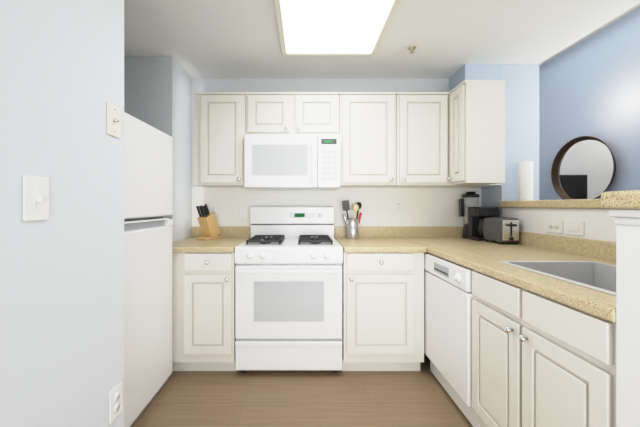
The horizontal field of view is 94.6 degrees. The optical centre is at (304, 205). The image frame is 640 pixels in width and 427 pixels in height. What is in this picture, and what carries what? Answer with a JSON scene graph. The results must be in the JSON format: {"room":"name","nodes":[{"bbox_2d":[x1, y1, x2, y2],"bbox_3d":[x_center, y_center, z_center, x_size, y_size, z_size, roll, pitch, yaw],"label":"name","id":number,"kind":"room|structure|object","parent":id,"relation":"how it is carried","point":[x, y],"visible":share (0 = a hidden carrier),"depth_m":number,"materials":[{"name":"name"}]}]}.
{"room":"kitchen","nodes":[
{"label":"kitchen","id":0,"kind":"room"},
{"bbox_2d":[0,0,123,426],"bbox_3d":[-1.210,0.015,-0.212,0.979,2.369,2.775,0,0,0],"label":"wall","id":1,"kind":"structure","parent":0,"point":[62,267],"depth_m":0.88,"materials":[{"name":"paint"}]},
{"bbox_2d":[23,175,48,220],"bbox_3d":[-0.710,-0.020,0.787,0.020,0.118,0.074,0,0,0],"label":"switch plate","id":2,"kind":"object","parent":1,"relation":"attached to","point":[35,198],"visible":1,"depth_m":0.78,"materials":[{"name":"white plastic"}]},
{"bbox_2d":[107,102,120,137],"bbox_3d":[-0.710,-0.320,1.106,0.018,0.118,0.074,0,0,0],"label":"switch plate","id":3,"kind":"object","parent":1,"relation":"attached to","point":[114,120],"visible":1,"depth_m":1.10,"materials":[{"name":"beige plastic"}]},
{"bbox_2d":[109,381,122,423],"bbox_3d":[-0.715,0.743,1.118,0.010,0.118,0.074,0,0,0],"label":"electrical outlet plate","id":4,"kind":"object","parent":1,"relation":"attached to","point":[115,401],"visible":1,"depth_m":1.11,"materials":[{"name":"white plastic"}]},
{"bbox_2d":[124,57,191,242],"bbox_3d":[-1.445,0.015,2.510,0.810,2.369,0.399,0,0,0],"label":"wall","id":5,"kind":"structure","parent":0,"point":[158,93],"depth_m":2.31,"materials":[{"name":"paint"}]},
{"bbox_2d":[131,353,472,426],"bbox_3d":[0.450,1.250,1.000,5.500,0.100,5.200,0,0,0],"label":"floor","id":6,"kind":"structure","parent":0,"point":[298,398],"depth_m":1.82,"materials":[{"name":"brown wood"}]},
{"bbox_2d":[124,112,172,426],"bbox_3d":[-1.266,0.354,1.715,0.708,1.692,0.650,0,0,0],"label":"refrigerator","id":7,"kind":"object","parent":6,"relation":"on","point":[147,264],"visible":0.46,"depth_m":1.70,"materials":[{"name":"white metal"}]},
{"bbox_2d":[172,251,236,370],"bbox_3d":[-0.768,0.763,2.367,0.540,0.873,0.682,0,0,0],"label":"base cabinet","id":8,"kind":"object","parent":6,"relation":"on","point":[203,312],"visible":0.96,"depth_m":2.06,"materials":[{"name":"paint"}]},
{"bbox_2d":[172,227,250,252],"bbox_3d":[-0.768,0.257,2.379,0.540,0.137,0.658,0,0,0],"label":"countertop","id":9,"kind":"structure","parent":8,"relation":"on","point":[232,237],"depth_m":2.30,"materials":[{"name":"beige stone"}]},
{"bbox_2d":[196,204,221,239],"bbox_3d":[-0.829,0.134,2.538,0.100,0.301,0.214,0,0,25],"label":"knife block","id":10,"kind":"object","parent":9,"relation":"on","point":[208,224],"visible":1,"depth_m":2.49,"materials":[{"name":"brown wood"}]},
{"bbox_2d":[235,207,342,372],"bbox_3d":[-0.113,0.603,2.349,0.756,1.195,0.673,0,0,0],"label":"gas range","id":11,"kind":"object","parent":6,"relation":"on","point":[288,288],"visible":1,"depth_m":2.06,"materials":[{"name":"white metal"}]},
{"bbox_2d":[342,251,423,370],"bbox_3d":[0.555,0.763,2.367,0.566,0.873,0.682,0,0,0],"label":"base cabinet","id":12,"kind":"object","parent":6,"relation":"on","point":[382,311],"visible":1,"depth_m":2.06,"materials":[{"name":"paint"}]},
{"bbox_2d":[335,227,423,252],"bbox_3d":[0.547,0.257,2.375,0.550,0.137,0.666,0,0,0],"label":"countertop","id":13,"kind":"structure","parent":12,"relation":"on","point":[371,239],"depth_m":2.44,"materials":[{"name":"beige stone"}]},
{"bbox_2d":[342,200,361,238],"bbox_3d":[0.412,0.116,2.586,0.185,0.335,0.113,0,0,0],"label":"utensil crock","id":14,"kind":"object","parent":13,"relation":"on","point":[352,224],"visible":1,"depth_m":2.55,"materials":[{"name":"metal"}]},
{"bbox_2d":[424,253,480,426],"bbox_3d":[1.202,0.763,1.829,0.771,0.863,0.590,0,0,0],"label":"dishwasher","id":15,"kind":"object","parent":6,"relation":"on","point":[448,296],"visible":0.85,"depth_m":1.73,"materials":[{"name":"white plastic"}]},
{"bbox_2d":[472,270,615,426],"bbox_3d":[1.207,0.763,1.171,0.762,0.873,0.713,0,0,0],"label":"base cabinet","id":16,"kind":"object","parent":6,"relation":"on","point":[538,360],"visible":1,"depth_m":1.09,"materials":[{"name":"paint"}]},
{"bbox_2d":[440,227,463,230],"bbox_3d":[1.227,0.257,2.375,0.450,0.137,0.666,0,0,0],"label":"backsplash","id":17,"kind":"structure","parent":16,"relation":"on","point":[441,228],"depth_m":2.69,"materials":[{"name":"beige stone"}]},
{"bbox_2d":[420,227,615,322],"bbox_3d":[1.220,0.257,1.760,0.796,0.137,1.896,0,0,0],"label":"countertop","id":18,"kind":"structure","parent":16,"relation":"on","point":[454,246],"depth_m":1.61,"materials":[{"name":"beige stone"}]},
{"bbox_2d":[459,192,479,238],"bbox_3d":[1.454,0.079,2.616,0.168,0.410,0.137,0,0,0],"label":"blender","id":19,"kind":"object","parent":18,"relation":"on","point":[462,206],"visible":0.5,"depth_m":2.60,"materials":[{"name":"black plastic"}]},
{"bbox_2d":[468,207,498,240],"bbox_3d":[1.490,0.145,2.471,0.184,0.278,0.143,0,0,0],"label":"coffee maker","id":20,"kind":"object","parent":18,"relation":"on","point":[477,216],"visible":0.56,"depth_m":2.43,"materials":[{"name":"black plastic"}]},
{"bbox_2d":[484,217,518,243],"bbox_3d":[1.512,0.186,2.265,0.146,0.196,0.250,0,0,0],"label":"toaster","id":21,"kind":"object","parent":18,"relation":"on","point":[501,230],"visible":0.98,"depth_m":2.18,"materials":[{"name":"grey metal"}]},
{"bbox_2d":[497,261,615,295],"bbox_3d":[1.230,0.378,1.180,0.496,0.193,0.656,0,0,0],"label":"stainless steel sink","id":22,"kind":"object","parent":18,"relation":"in","point":[598,276],"visible":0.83,"depth_m":1.48,"materials":[{"name":"silver metal"}]},
{"bbox_2d":[192,79,448,269],"bbox_3d":[-0.340,0.015,2.770,3.920,2.370,0.120,0,0,0],"label":"wall","id":23,"kind":"structure","parent":0,"point":[320,85],"depth_m":2.71,"materials":[{"name":"paint"}]},
{"bbox_2d":[193,92,245,186],"bbox_3d":[-0.695,-0.546,2.529,0.421,0.753,0.358,0,0,0],"label":"upper cabinet","id":24,"kind":"object","parent":23,"relation":"attached to","point":[219,125],"visible":0.96,"depth_m":2.38,"materials":[{"name":"paint"}]},
{"bbox_2d":[246,92,339,133],"bbox_3d":[-0.100,-0.749,2.529,0.760,0.348,0.358,0,0,0],"label":"upper cabinet","id":25,"kind":"object","parent":23,"relation":"attached to","point":[292,112],"visible":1,"depth_m":2.38,"materials":[{"name":"paint"}]},
{"bbox_2d":[244,134,339,190],"bbox_3d":[-0.100,-0.355,2.491,0.756,0.430,0.433,0,0,0],"label":"over-the-range microwave","id":26,"kind":"object","parent":25,"relation":"attached to","point":[291,162],"visible":1,"depth_m":2.31,"materials":[{"name":"white plastic"}]},
{"bbox_2d":[192,187,480,227],"bbox_3d":[0.290,0.014,2.714,2.658,0.372,0.012,0,0,0],"label":"backsplash","id":27,"kind":"structure","parent":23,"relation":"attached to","point":[430,206],"depth_m":2.71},
{"bbox_2d":[210,203,217,215],"bbox_3d":[-0.835,0.035,2.704,0.074,0.118,0.010,0,0,0],"label":"outlet","id":28,"kind":"object","parent":27,"relation":"attached to","point":[213,207],"visible":0.94,"depth_m":2.70,"materials":[{"name":"white plastic"}]},
{"bbox_2d":[239,206,246,218],"bbox_3d":[-0.565,0.060,2.700,0.074,0.118,0.020,0,0,0],"label":"switch plate","id":29,"kind":"object","parent":27,"relation":"attached to","point":[242,212],"visible":1,"depth_m":2.70,"materials":[{"name":"white plastic"}]},
{"bbox_2d":[394,200,401,211],"bbox_3d":[0.855,0.000,2.704,0.074,0.118,0.010,0,0,0],"label":"outlet","id":30,"kind":"object","parent":27,"relation":"attached to","point":[397,205],"visible":1,"depth_m":2.70,"materials":[{"name":"white plastic"}]},
{"bbox_2d":[339,92,396,186],"bbox_3d":[0.513,-0.546,2.529,0.458,0.753,0.358,0,0,0],"label":"upper cabinet","id":31,"kind":"object","parent":23,"relation":"attached to","point":[367,126],"visible":0.98,"depth_m":2.38,"materials":[{"name":"paint"}]},
{"bbox_2d":[390,92,501,186],"bbox_3d":[1.173,-0.546,2.529,0.854,0.753,0.358,0,0,0],"label":"upper cabinet","id":32,"kind":"object","parent":23,"relation":"attached to","point":[422,139],"visible":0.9,"depth_m":2.38,"materials":[{"name":"paint"}]},
{"bbox_2d":[447,80,505,184],"bbox_3d":[1.300,-0.546,2.267,0.340,0.753,0.223,0,0,0],"label":"upper cabinet","id":33,"kind":"object","parent":23,"relation":"attached to","point":[477,132],"visible":0.98,"depth_m":2.16,"materials":[{"name":"paint"}]},
{"bbox_2d":[481,64,538,216],"bbox_3d":[1.775,0.015,2.570,0.310,2.369,0.279,0,0,0],"label":"wall","id":34,"kind":"structure","parent":23,"relation":"attached to","point":[522,113],"depth_m":2.43,"materials":[{"name":"paint"}]},
{"bbox_2d":[124,0,639,78],"bbox_3d":[-0.185,-1.202,0.615,4.230,0.136,4.430,0,0,0],"label":"ceiling","id":35,"kind":"structure","parent":0,"point":[222,39],"depth_m":2.04,"materials":[{"name":"paint"}]},
{"bbox_2d":[274,0,400,55],"bbox_3d":[0.180,-1.155,1.635,0.708,0.030,1.230,0,0,0],"label":"recessed light","id":36,"kind":"object","parent":35,"relation":"in","point":[332,27],"visible":1,"depth_m":1.88,"materials":[{"name":"white plastic"}]},
{"bbox_2d":[449,64,501,91],"bbox_3d":[1.470,-1.047,2.570,0.299,0.244,0.279,0,0,0],"label":"soffit","id":37,"kind":"structure","parent":0,"point":[478,72],"depth_m":2.43,"materials":[{"name":"paint"}]},
{"bbox_2d":[502,208,615,241],"bbox_3d":[1.775,0.608,1.540,0.310,1.184,1.779,0,0,0],"label":"wall","id":38,"kind":"structure","parent":0,"point":[599,224],"depth_m":1.83,"materials":[{"name":"white paint"}]},
{"bbox_2d":[547,219,562,233],"bbox_3d":[1.615,0.132,1.910,0.010,0.085,0.122,0,0,0],"label":"electrical outlet plate","id":39,"kind":"object","parent":38,"relation":"attached to","point":[554,226],"visible":1,"depth_m":1.90,"materials":[{"name":"white plastic"}]},
{"bbox_2d":[499,190,639,208],"bbox_3d":[1.395,-0.013,1.525,1.131,0.054,1.806,0,0,0],"label":"bar ledge","id":40,"kind":"object","parent":38,"relation":"on","point":[630,199],"visible":0.96,"depth_m":1.62,"materials":[{"name":"beige stone"}]},
{"bbox_2d":[517,160,532,200],"bbox_3d":[1.720,-0.197,2.300,0.110,0.312,0.110,0,0,0],"label":"paper towel roll","id":41,"kind":"object","parent":40,"relation":"on","point":[525,180],"visible":0.98,"depth_m":2.26,"materials":[{"name":"white paper"}]},
{"bbox_2d":[565,220,583,235],"bbox_3d":[1.615,0.132,1.770,0.010,0.085,0.122,0,0,0],"label":"switch plate","id":42,"kind":"object","parent":38,"relation":"attached to","point":[574,227],"visible":1,"depth_m":1.76,"materials":[{"name":"white plastic"}]},
{"bbox_2d":[539,7,639,199],"bbox_3d":[2.610,-0.160,1.000,0.120,2.720,5.200,0,0,0],"label":"wall","id":43,"kind":"structure","parent":0,"point":[589,86],"depth_m":2.56,"materials":[{"name":"paint"}]},
{"bbox_2d":[551,136,615,199],"bbox_3d":[2.514,-0.320,2.668,0.070,0.610,0.610,0,0,0],"label":"round mirror","id":44,"kind":"object","parent":43,"relation":"attached to","point":[583,167],"visible":0.92,"depth_m":2.67,"materials":[{"name":"brown metal"}]},
{"bbox_2d":[539,3,639,65],"bbox_3d":[2.565,-1.570,1.000,1.270,0.100,5.200,0,0,0],"label":"crown molding","id":45,"kind":"structure","parent":0,"point":[599,28],"depth_m":2.58,"materials":[{"name":"paint"}]},
{"bbox_2d":[609,209,639,426],"bbox_3d":[1.231,0.604,0.730,0.776,1.192,0.184,0,0,0],"label":"wall","id":46,"kind":"structure","parent":0,"point":[627,222],"depth_m":0.78,"materials":[{"name":"white paint"}]}
]}

